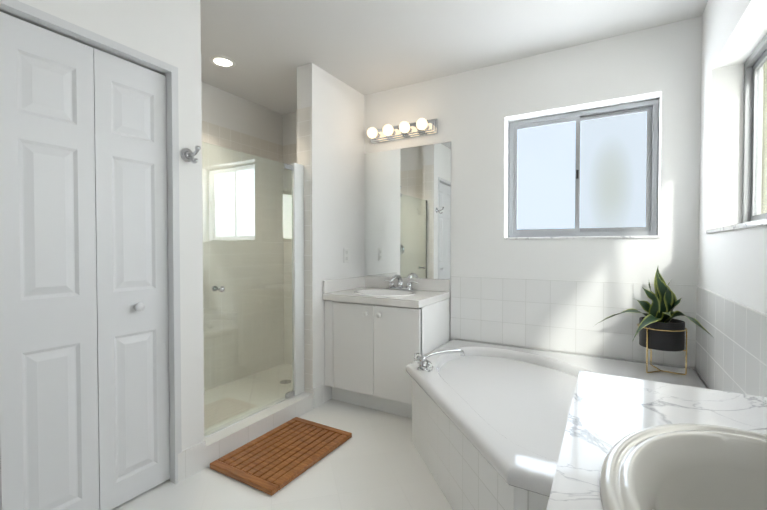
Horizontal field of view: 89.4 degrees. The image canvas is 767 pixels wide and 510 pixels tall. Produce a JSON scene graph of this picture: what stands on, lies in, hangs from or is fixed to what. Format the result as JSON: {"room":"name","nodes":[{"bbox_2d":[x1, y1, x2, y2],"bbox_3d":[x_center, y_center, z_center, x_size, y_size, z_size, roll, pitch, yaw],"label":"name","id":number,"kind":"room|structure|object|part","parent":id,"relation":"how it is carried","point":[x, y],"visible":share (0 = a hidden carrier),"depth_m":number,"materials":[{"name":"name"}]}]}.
{"room":"bathroom","nodes":[
{"label":"bathroom","id":0,"kind":"room"},
{"bbox_2d":[0,0,364,479],"bbox_3d":[-1.209,-0.111,1.752,0.145,2.500,3.900,1,1,30],"label":"wall","id":1,"kind":"structure","parent":0,"point":[168,31],"depth_m":2.02,"materials":[{"name":"white paint"}]},
{"bbox_2d":[0,12,98,509],"bbox_3d":[-1.319,0.128,1.533,0.030,2.006,0.310,1,1,30],"label":"closet door leaf","id":2,"kind":"structure","parent":1,"relation":"in","point":[49,451],"depth_m":1.51,"materials":[{"name":"white paint"}]},
{"bbox_2d":[0,0,181,483],"bbox_3d":[-1.362,0.116,1.377,0.044,2.060,1.310,1,1,30],"label":"trim","id":3,"kind":"structure","parent":1,"relation":"attached to","point":[28,12],"depth_m":1.91,"materials":[{"name":"white paint"}]},
{"bbox_2d":[93,48,169,509],"bbox_3d":[-1.162,0.123,1.803,0.030,2.006,0.310,1,1,30],"label":"closet door leaf","id":4,"kind":"structure","parent":1,"relation":"in","point":[130,135],"depth_m":1.78,"materials":[{"name":"white paint"}]},
{"bbox_2d":[181,145,200,163],"bbox_3d":[-0.953,-0.499,1.940,0.102,0.088,0.068,1,1,30],"label":"robe hook","id":5,"kind":"object","parent":1,"relation":"attached to","point":[187,155],"visible":1,"depth_m":1.94,"materials":[{"name":"silver metal"}]},
{"bbox_2d":[178,385,322,482],"bbox_3d":[-1.291,1.071,1.480,0.009,0.145,3.310,1,1,30],"label":"baseboard","id":6,"kind":"structure","parent":1,"relation":"attached to","point":[191,460],"depth_m":2.01,"materials":[{"name":"tile"}]},
{"bbox_2d":[201,86,312,393],"bbox_3d":[-1.027,0.024,2.892,0.968,2.190,1.750,1,1,30],"label":"shower wall tile","id":7,"kind":"structure","parent":1,"relation":"attached to","point":[299,151],"depth_m":2.83,"materials":[{"name":"white tile"}]},
{"bbox_2d":[204,392,312,466],"bbox_3d":[-0.795,1.071,2.482,0.149,0.110,0.872,1,1,30],"label":"trim","id":8,"kind":"structure","parent":1,"relation":"attached to","point":[223,442],"depth_m":2.38,"materials":[{"name":"tile"}]},
{"bbox_2d":[291,163,304,395],"bbox_3d":[-0.620,0.177,2.808,0.036,1.664,0.100,1,1,30],"label":"door jamb","id":9,"kind":"object","parent":1,"relation":"attached to","point":[298,282],"visible":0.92,"depth_m":2.79,"materials":[{"name":"white"}]},
{"bbox_2d":[202,142,293,436],"bbox_3d":[-0.831,0.190,2.443,0.094,1.637,0.735,1,1,30],"label":"shower door","id":10,"kind":"structure","parent":9,"relation":"attached to","point":[247,202],"depth_m":2.40,"materials":[{"name":"clear glass"}]},
{"bbox_3d":[-0.953,0.195,2.234,0.094,0.034,0.034,1,1,30],"label":"knob","id":11,"kind":"part","parent":10,"relation":"part of","materials":[{"name":"silver metal"}]},
{"bbox_2d":[204,399,285,437],"bbox_3d":[-0.851,1.013,2.423,0.012,0.006,0.655,1,1,30],"label":"door track","id":12,"kind":"object","parent":10,"relation":"attached to","point":[243,419],"depth_m":2.38,"materials":[{"name":"white metal"}]},
{"bbox_2d":[285,163,293,169],"bbox_3d":[-0.665,-0.616,2.715,0.024,0.035,0.077,1,1,30],"label":"shower door hinge","id":13,"kind":"object","parent":10,"relation":"attached to","point":[289,166],"visible":0.79,"depth_m":2.71,"materials":[{"name":"silver metal"}]},
{"bbox_2d":[286,390,294,398],"bbox_3d":[-0.665,0.986,2.744,0.024,0.035,0.077,1,1,30],"label":"shower door hinge","id":14,"kind":"object","parent":10,"relation":"attached to","point":[290,394],"visible":0.69,"depth_m":2.73,"materials":[{"name":"silver metal"}]},
{"bbox_2d":[344,248,348,262],"bbox_3d":[-0.302,0.004,3.163,0.008,0.116,0.070,1,1,30],"label":"electrical outlet","id":15,"kind":"object","parent":1,"relation":"attached to","point":[346,255],"visible":1,"depth_m":3.16,"materials":[{"name":"white plastic"}]},
{"bbox_2d":[201,82,282,145],"bbox_3d":[-1.672,-0.116,2.021,0.925,2.500,3.900,1,1,30],"label":"wall","id":16,"kind":"structure","parent":0,"point":[222,108],"depth_m":3.42,"materials":[{"name":"white paint"}]},
{"bbox_2d":[202,121,282,162],"bbox_3d":[-1.443,0.019,3.134,0.004,2.190,1.750,1,1,30],"label":"shower wall tile","id":17,"kind":"structure","parent":16,"relation":"attached to","point":[217,135],"depth_m":3.41,"materials":[{"name":"beige tile"}]},
{"bbox_2d":[112,399,452,509],"bbox_3d":[-0.526,1.196,1.379,3.574,0.100,4.300,1,1,30],"label":"floor","id":18,"kind":"structure","parent":0,"point":[375,461],"depth_m":1.93,"materials":[{"name":"tile"}]},
{"bbox_2d":[210,417,351,495],"bbox_3d":[-0.558,1.114,2.223,0.460,0.028,0.660,1,1,30],"label":"bath mat","id":19,"kind":"object","parent":18,"relation":"on","point":[273,461],"visible":1,"depth_m":2.14,"materials":[{"name":"brown wood"}]},
{"bbox_2d":[323,274,449,417],"bbox_3d":[0.027,0.637,2.957,0.790,0.960,0.593,1,1,30],"label":"bathroom vanity","id":20,"kind":"object","parent":18,"relation":"on","point":[380,332],"visible":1,"depth_m":2.76,"materials":[{"name":"white wood"}]},
{"bbox_3d":[-0.219,0.669,2.809,0.353,0.637,0.018,1,1,30],"label":"door","id":21,"kind":"part","parent":20,"relation":"part of","materials":[{"name":"white wood"}]},
{"bbox_2d":[323,287,449,307],"bbox_3d":[0.031,0.311,2.958,0.790,0.048,0.577,1,1,30],"label":"countertop","id":22,"kind":"structure","parent":20,"relation":"on","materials":[{"name":"white stone"}]},
{"bbox_2d":[354,289,415,295],"bbox_3d":[0.007,0.349,2.934,0.494,0.138,0.380,1,1,30],"label":"sink","id":23,"kind":"object","parent":22,"relation":"in","point":[366,292],"depth_m":3.06,"materials":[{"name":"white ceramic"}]},
{"bbox_2d":[383,274,418,290],"bbox_3d":[0.101,0.221,3.073,0.321,0.132,0.205,1,1,30],"label":"faucet","id":24,"kind":"object","parent":22,"relation":"on","point":[391,287],"depth_m":3.10,"materials":[{"name":"silver metal"}]},
{"bbox_3d":[0.088,0.672,2.630,0.351,0.637,0.018,1,1,30],"label":"door","id":25,"kind":"part","parent":20,"relation":"part of","materials":[{"name":"white wood"}]},
{"bbox_2d":[406,339,707,509],"bbox_3d":[0.766,0.845,1.939,1.500,0.581,1.614,1,1,30],"label":"tub","id":26,"kind":"object","parent":18,"relation":"on","point":[489,422],"visible":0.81,"depth_m":1.88,"materials":[{"name":"ceramic"}]},
{"bbox_2d":[413,349,463,371],"bbox_3d":[0.292,0.603,2.243,0.281,0.108,0.273,1,1,30],"label":"faucet","id":27,"kind":"object","parent":26,"relation":"on","point":[422,363],"depth_m":2.24,"materials":[{"name":"metal"}]},
{"bbox_2d":[594,267,713,374],"bbox_3d":[1.457,0.359,2.150,0.523,0.599,0.410,1,1,30],"label":"plant","id":28,"kind":"object","parent":26,"relation":"on","point":[660,328],"visible":1,"depth_m":2.13,"materials":[{"name":"green plant"}]},
{"bbox_3d":[1.569,0.442,2.190,0.210,0.153,0.210,1,1,30],"label":"pot","id":29,"kind":"part","parent":28,"relation":"part of","materials":[{"name":"black ceramic"}]},
{"bbox_2d":[546,371,766,509],"bbox_3d":[0.212,0.702,0.002,0.516,0.937,2.271,1,1,30],"label":"vanity","id":30,"kind":"object","parent":18,"relation":"on","point":[633,444],"visible":1,"depth_m":0.68,"materials":[{"name":"stone"}]},
{"bbox_2d":[599,423,766,509],"bbox_3d":[0.514,0.415,0.471,0.442,0.174,0.602,1,1,30],"label":"sink","id":31,"kind":"object","parent":30,"relation":"in","point":[643,466],"depth_m":0.67,"materials":[{"name":"white ceramic"}]},
{"bbox_2d":[200,0,707,114],"bbox_3d":[-0.526,-1.404,1.333,3.574,0.100,4.300,1,1,30],"label":"ceiling","id":32,"kind":"structure","parent":0,"point":[363,47],"depth_m":2.42,"materials":[{"name":"grey paint"}]},
{"bbox_2d":[210,56,235,67],"bbox_3d":[-1.146,-1.376,2.769,0.176,0.006,0.176,1,1,30],"label":"recessed light","id":33,"kind":"object","parent":32,"relation":"in","point":[233,62],"depth_m":2.76,"materials":[{"name":"white plastic"}]},
{"bbox_3d":[-1.146,-1.377,2.769,0.116,0.003,0.116,1,1,30],"label":"recessed ceiling light lens","id":34,"kind":"part","parent":33,"relation":"part of","materials":[{"name":"white plastic"}]},
{"bbox_2d":[283,16,701,371],"bbox_3d":[0.503,-0.136,3.128,3.574,2.500,0.200,1,1,30],"label":"wall","id":35,"kind":"structure","parent":0,"point":[475,112],"depth_m":2.61,"materials":[{"name":"white paint"}]},
{"bbox_2d":[367,118,437,143],"bbox_3d":[0.118,-1.011,3.130,0.620,0.116,0.155,1,1,30],"label":"sconce","id":36,"kind":"object","parent":35,"relation":"attached to","point":[406,130],"visible":1,"depth_m":3.11,"materials":[{"name":"silver metal"}]},
{"bbox_2d":[364,142,450,278],"bbox_3d":[0.177,-0.345,3.194,0.792,1.063,0.005,1,1,30],"label":"mirror","id":37,"kind":"object","parent":35,"relation":"attached to","point":[407,212],"visible":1,"depth_m":3.17,"materials":[{"name":"clear glass"}]},
{"bbox_2d":[365,276,449,291],"bbox_3d":[0.171,0.235,3.198,0.790,0.094,0.019,1,1,30],"label":"backsplash","id":38,"kind":"structure","parent":35,"relation":"attached to","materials":[{"name":"white stone"}]},
{"bbox_2d":[451,276,696,367],"bbox_3d":[1.169,0.410,2.631,1.497,0.478,0.008,1,1,30],"label":"wall tile","id":39,"kind":"structure","parent":35,"relation":"attached to","point":[561,315],"depth_m":2.60,"materials":[{"name":"white tile"}]},
{"bbox_2d":[504,235,659,239],"bbox_3d":[1.297,-0.115,2.617,0.916,0.016,0.137,1,1,30],"label":"window sill","id":40,"kind":"structure","parent":35,"relation":"attached to","point":[581,237],"depth_m":2.53,"materials":[{"name":"stone"}]},
{"bbox_2d":[508,99,658,236],"bbox_3d":[1.344,-0.555,2.690,0.916,0.861,0.050,1,1,30],"label":"window","id":41,"kind":"structure","parent":35,"relation":"in","point":[612,171],"depth_m":2.66,"materials":[{"name":"glass"}]},
{"bbox_3d":[0.962,-0.559,2.912,0.032,0.797,0.050,1,1,30],"label":"frame","id":42,"kind":"part","parent":41,"relation":"part of","materials":[{"name":"silver metal"}]},
{"bbox_3d":[0.982,-0.559,2.888,0.028,0.741,0.020,1,1,30],"label":"back window sash","id":43,"kind":"part","parent":41,"relation":"part of","materials":[{"name":"silver metal"}]},
{"bbox_3d":[1.162,-0.173,2.790,0.444,0.028,0.020,1,1,30],"label":"back window sash","id":44,"kind":"part","parent":41,"relation":"part of","materials":[{"name":"grey metal"}]},
{"bbox_3d":[1.162,-0.557,2.783,0.388,0.741,0.004,1,1,30],"label":"pane","id":45,"kind":"part","parent":41,"relation":"part of","materials":[{"name":"clear glass"}]},
{"bbox_3d":[1.162,-0.942,2.776,0.444,0.028,0.020,1,1,30],"label":"back window sash","id":46,"kind":"part","parent":41,"relation":"part of","materials":[{"name":"silver metal"}]},
{"bbox_3d":[1.342,-0.555,2.679,0.028,0.741,0.020,1,1,30],"label":"back window sash","id":47,"kind":"part","parent":41,"relation":"part of","materials":[{"name":"silver metal"}]},
{"bbox_3d":[1.344,-0.141,2.697,0.916,0.032,0.050,1,1,30],"label":"frame","id":48,"kind":"part","parent":41,"relation":"part of","materials":[{"name":"silver metal"}]},
{"bbox_3d":[1.344,-0.970,2.683,0.916,0.032,0.050,1,1,30],"label":"back window top frame","id":49,"kind":"part","parent":41,"relation":"part of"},
{"bbox_3d":[1.529,-0.554,2.595,0.380,0.741,0.004,1,1,30],"label":"pane","id":50,"kind":"part","parent":41,"relation":"part of","materials":[{"name":"clear glass"}]},
{"bbox_3d":[1.529,-0.169,2.602,0.436,0.028,0.020,1,1,30],"label":"back window sash","id":51,"kind":"part","parent":41,"relation":"part of","materials":[{"name":"grey metal"}]},
{"bbox_3d":[1.529,-0.938,2.588,0.436,0.028,0.020,1,1,30],"label":"back window sash top rail","id":52,"kind":"part","parent":41,"relation":"part of","materials":[{"name":"silver metal"}]},
{"bbox_3d":[1.706,-0.552,2.493,0.028,0.741,0.020,1,1,30],"label":"back window sash","id":53,"kind":"part","parent":41,"relation":"part of","materials":[{"name":"silver metal"}]},
{"bbox_3d":[1.726,-0.552,2.468,0.032,0.797,0.050,1,1,30],"label":"frame","id":54,"kind":"part","parent":41,"relation":"part of","materials":[{"name":"silver metal"}]},
{"bbox_2d":[697,0,766,388],"bbox_3d":[0.932,-0.089,0.509,0.200,2.500,3.900,1,1,30],"label":"wall","id":55,"kind":"structure","parent":0,"point":[732,264],"depth_m":1.95,"materials":[{"name":"white paint"}]},
{"bbox_2d":[695,286,766,396],"bbox_3d":[1.415,0.429,1.556,0.008,0.478,1.620,1,1,30],"label":"wall tile","id":56,"kind":"structure","parent":55,"relation":"attached to","point":[731,355],"depth_m":1.61,"materials":[{"name":"white tile"}]},
{"bbox_2d":[706,219,766,233],"bbox_3d":[1.228,-0.105,1.106,0.139,0.020,2.026,1,1,30],"label":"window sill","id":57,"kind":"structure","parent":55,"relation":"attached to","point":[758,223],"depth_m":1.50,"materials":[{"name":"stone"}]},
{"bbox_2d":[742,33,766,222],"bbox_3d":[1.310,-0.526,1.051,0.050,0.822,2.026,1,1,30],"label":"window","id":58,"kind":"structure","parent":55,"relation":"in","point":[761,166],"depth_m":1.87,"materials":[{"name":"silver metal"}]},
{"bbox_3d":[1.810,-0.541,1.913,0.050,0.758,0.032,1,1,30],"label":"frame","id":59,"kind":"part","parent":58,"relation":"part of","materials":[{"name":"silver metal"}]},
{"bbox_3d":[1.805,-0.541,1.881,0.020,0.702,0.028,1,1,30],"label":"right window sash","id":60,"kind":"part","parent":58,"relation":"part of","materials":[{"name":"silver metal"}]},
{"bbox_3d":[1.310,-0.921,1.044,0.050,0.032,2.026,1,1,30],"label":"right window top frame","id":61,"kind":"part","parent":58,"relation":"part of","materials":[{"name":"silver metal"}]},
{"bbox_3d":[1.563,-0.168,1.471,0.020,0.028,0.991,1,1,30],"label":"right window sash","id":62,"kind":"part","parent":58,"relation":"part of","materials":[{"name":"silver metal"}]},
{"bbox_3d":[1.563,-0.898,1.458,0.020,0.028,0.991,1,1,30],"label":"right window sash top rail","id":63,"kind":"part","parent":58,"relation":"part of","materials":[{"name":"silver metal"}]},
{"bbox_3d":[1.563,-0.533,1.465,0.004,0.702,0.935,1,1,30],"label":"pane","id":64,"kind":"part","parent":58,"relation":"part of","materials":[{"name":"clear glass"}]},
{"bbox_3d":[-1.633,0.137,0.992,0.030,2.006,0.310,1,1,30],"label":"closet door leaf","id":65,"kind":"structure","parent":0,"visible":0},
{"bbox_2d":[134,302,144,310],"bbox_3d":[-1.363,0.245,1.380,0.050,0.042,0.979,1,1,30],"label":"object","id":66,"kind":"structure","parent":65,"relation":"attached to","point":[139,306],"depth_m":1.77,"materials":[{"name":"white paint"}]}
]}

